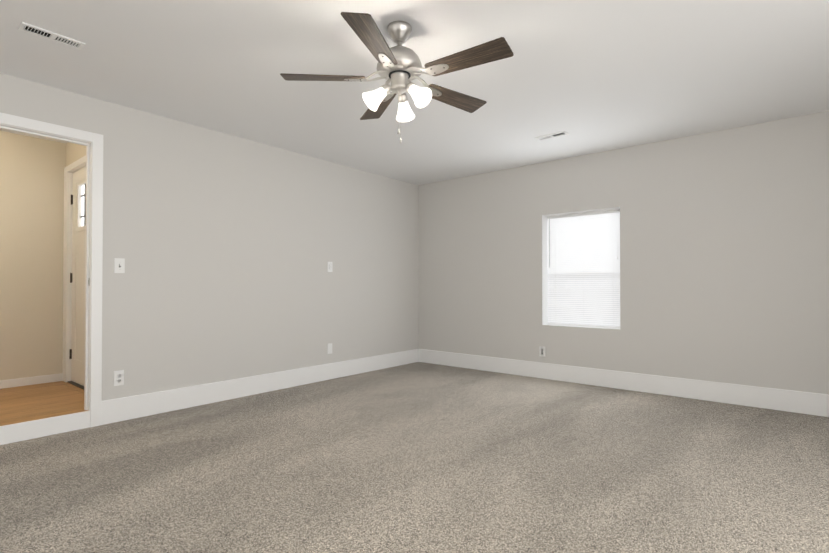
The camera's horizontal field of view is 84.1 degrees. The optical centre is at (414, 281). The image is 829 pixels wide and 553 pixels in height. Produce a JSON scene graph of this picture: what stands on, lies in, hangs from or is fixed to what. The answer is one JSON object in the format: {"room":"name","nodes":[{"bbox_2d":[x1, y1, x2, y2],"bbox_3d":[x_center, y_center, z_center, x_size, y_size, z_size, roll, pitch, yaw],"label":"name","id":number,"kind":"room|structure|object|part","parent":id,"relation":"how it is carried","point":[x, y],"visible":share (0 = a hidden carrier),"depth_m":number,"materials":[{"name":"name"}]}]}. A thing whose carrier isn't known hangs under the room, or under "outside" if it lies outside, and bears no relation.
{"room":"empty living room","nodes":[
{"label":"empty living room","id":0,"kind":"room"},
{"bbox_2d":[0,131,65,379],"bbox_3d":[-4.292,-0.147,3.610,0.120,2.460,2.740,0,-1,40],"label":"wall","id":1,"kind":"structure","parent":0,"point":[31,241],"depth_m":4.33,"materials":[{"name":"beige paint"}]},
{"bbox_2d":[0,373,62,388],"bbox_3d":[-4.242,0.925,3.557,0.012,0.075,2.500,0,-1,40],"label":"baseboard","id":2,"kind":"structure","parent":1,"relation":"attached to","point":[17,382],"depth_m":4.31,"materials":[{"name":"white wood"}]},
{"bbox_2d":[0,381,87,425],"bbox_3d":[-3.669,1.017,3.081,1.500,0.120,2.500,0,-1,40],"label":"floor","id":3,"kind":"structure","parent":0,"point":[19,404],"depth_m":3.70,"materials":[{"name":"brown wood"}]},
{"bbox_2d":[66,142,68,165],"bbox_3d":[-3.369,-0.137,4.546,0.105,2.460,0.120,0,-1,40],"label":"wall","id":4,"kind":"structure","parent":0,"point":[67,154],"depth_m":4.51,"materials":[{"name":"beige paint"}]},
{"bbox_2d":[69,143,85,164],"bbox_3d":[-3.017,-1.228,4.266,0.810,0.285,0.120,0,-1,40],"label":"wall","id":5,"kind":"structure","parent":0,"point":[77,152],"depth_m":4.34,"materials":[{"name":"beige paint"}]},
{"bbox_2d":[62,155,85,389],"bbox_3d":[-3.046,-0.078,4.267,0.954,2.096,0.136,0,-1,40],"label":"door frame","id":6,"kind":"structure","parent":5,"relation":"attached to","point":[73,167],"depth_m":4.46,"materials":[{"name":"white wood"}]},
{"bbox_2d":[69,166,85,385],"bbox_3d":[-3.050,-0.052,4.221,0.770,2.018,0.112,0,-1,40],"label":"exterior door","id":7,"kind":"structure","parent":5,"relation":"in","point":[78,299],"depth_m":4.35,"materials":[{"name":"white wood"}]},
{"bbox_3d":[-3.333,-0.048,4.460,0.030,1.596,0.013,0,-1,40],"label":"exterior door hinges","id":8,"kind":"part","parent":7,"relation":"part of","materials":[{"name":"black metal"}]},
{"bbox_3d":[-3.026,-0.713,4.250,0.360,0.395,0.014,0,-1,40],"label":"exterior door glass pane","id":9,"kind":"part","parent":7,"relation":"part of","materials":[{"name":"glass"}]},
{"bbox_2d":[0,73,418,400],"bbox_3d":[-1.417,-0.136,4.726,0.120,2.460,4.950,0,-1,40],"label":"wall","id":10,"kind":"structure","parent":0,"point":[227,247],"depth_m":4.28,"materials":[{"name":"white paint"}]},
{"bbox_2d":[0,411,89,444],"bbox_3d":[-2.673,1.015,3.096,0.014,0.124,0.823,0,-1,40],"label":"trim","id":11,"kind":"structure","parent":10,"relation":"attached to","point":[21,431],"depth_m":3.20,"materials":[{"name":"white wood"}]},
{"bbox_2d":[0,112,102,426],"bbox_3d":[-2.725,-0.019,3.149,0.156,2.194,0.963,0,-1,40],"label":"door frame","id":12,"kind":"structure","parent":10,"relation":"attached to","point":[92,142],"depth_m":3.44,"materials":[{"name":"white wood"}]},
{"bbox_2d":[114,370,123,385],"bbox_3d":[-2.292,0.747,3.563,0.008,0.115,0.070,0,-1,40],"label":"outlet","id":13,"kind":"object","parent":10,"relation":"attached to","point":[118,378],"visible":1,"depth_m":3.56,"materials":[{"name":"white plastic"}]},
{"bbox_2d":[114,258,124,272],"bbox_3d":[-2.287,-0.125,3.567,0.022,0.115,0.070,0,-1,40],"label":"light switch","id":14,"kind":"object","parent":10,"relation":"attached to","point":[119,265],"visible":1,"depth_m":3.57,"materials":[{"name":"white plastic"}]},
{"bbox_2d":[101,349,418,424],"bbox_3d":[-1.152,1.007,4.927,0.016,0.180,3.805,0,-1,40],"label":"baseboard","id":15,"kind":"structure","parent":10,"relation":"attached to","point":[129,408],"depth_m":4.30,"materials":[{"name":"white wood"}]},
{"bbox_2d":[327,343,331,353],"bbox_3d":[-0.953,0.753,5.177,0.007,0.115,0.070,0,-1,40],"label":"electrical outlet cover","id":16,"kind":"object","parent":10,"relation":"attached to","point":[329,348],"visible":1,"depth_m":5.17,"materials":[{"name":"white plastic"}]},
{"bbox_2d":[328,262,331,271],"bbox_3d":[-0.951,-0.168,5.186,0.010,0.115,0.070,0,-1,40],"label":"light switch","id":17,"kind":"object","parent":10,"relation":"attached to","point":[329,266],"visible":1,"depth_m":5.18,"materials":[{"name":"white plastic"}]},
{"bbox_2d":[0,362,828,552],"bbox_3d":[0.049,1.117,2.119,5.450,0.100,7.070,0,-1,40],"label":"floor carpet","id":18,"kind":"object","parent":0,"point":[419,457],"visible":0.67,"depth_m":2.55,"materials":[{"name":"beige carpet"}]},
{"bbox_2d":[0,0,828,184],"bbox_3d":[-0.586,-1.437,2.672,7.100,0.100,7.070,0,-1,40],"label":"ceiling","id":19,"kind":"structure","parent":0,"point":[592,76],"depth_m":3.00,"materials":[{"name":"white paint"}]},
{"bbox_2d":[18,22,85,49],"bbox_3d":[-2.043,-1.384,2.595,0.098,0.008,0.285,0,-1,40],"label":"ceiling vent","id":20,"kind":"object","parent":19,"relation":"in","point":[49,35],"visible":1,"depth_m":2.58,"materials":[{"name":"white plastic"}]},
{"bbox_2d":[280,12,513,142],"bbox_3d":[-0.050,-1.065,2.502,1.209,0.648,1.226,0,-1,40],"label":"ceiling fan","id":21,"kind":"object","parent":19,"relation":"hanging from","point":[399,67],"visible":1,"depth_m":2.43,"materials":[{"name":"silver metal"}]},
{"bbox_3d":[-0.055,-0.982,2.485,0.340,0.131,0.374,0,-1,40],"label":"lamp shade","id":22,"kind":"part","parent":21,"relation":"part of","materials":[{"name":"white glass"}]},
{"bbox_2d":[535,131,568,140],"bbox_3d":[1.284,-1.366,4.302,0.285,0.008,0.098,0,-1,40],"label":"ceiling vent","id":23,"kind":"object","parent":19,"relation":"in","point":[552,135],"visible":1,"depth_m":4.29,"materials":[{"name":"white plastic"}]},
{"bbox_2d":[419,111,828,393],"bbox_3d":[2.230,-0.135,4.760,5.450,2.460,0.240,0,-1,40],"label":"wall","id":24,"kind":"structure","parent":0,"point":[724,256],"depth_m":4.41,"materials":[{"name":"white paint"}]},
{"bbox_2d":[539,346,544,356],"bbox_3d":[1.456,0.794,5.232,0.070,0.115,0.008,0,-1,40],"label":"outlet","id":25,"kind":"object","parent":24,"relation":"attached to","point":[542,350],"visible":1,"depth_m":5.23,"materials":[{"name":"white plastic"}]},
{"bbox_2d":[542,207,619,328],"bbox_3d":[1.859,-0.136,5.069,0.845,1.257,0.239,0,-1,40],"label":"window unit","id":26,"kind":"structure","parent":24,"relation":"in","point":[583,269],"depth_m":5.09,"materials":[{"name":"white plastic"}]},
{"bbox_3d":[1.914,-0.135,5.135,0.715,1.187,0.006,0,-1,40],"label":"glass","id":27,"kind":"part","parent":26,"relation":"part of","materials":[{"name":"white"}]},
{"bbox_2d":[419,349,828,416],"bbox_3d":[2.097,1.004,4.692,5.284,0.180,0.016,0,-1,40],"label":"baseboard","id":28,"kind":"structure","parent":24,"relation":"attached to","point":[810,403],"depth_m":4.50,"materials":[{"name":"white wood"}]}
]}

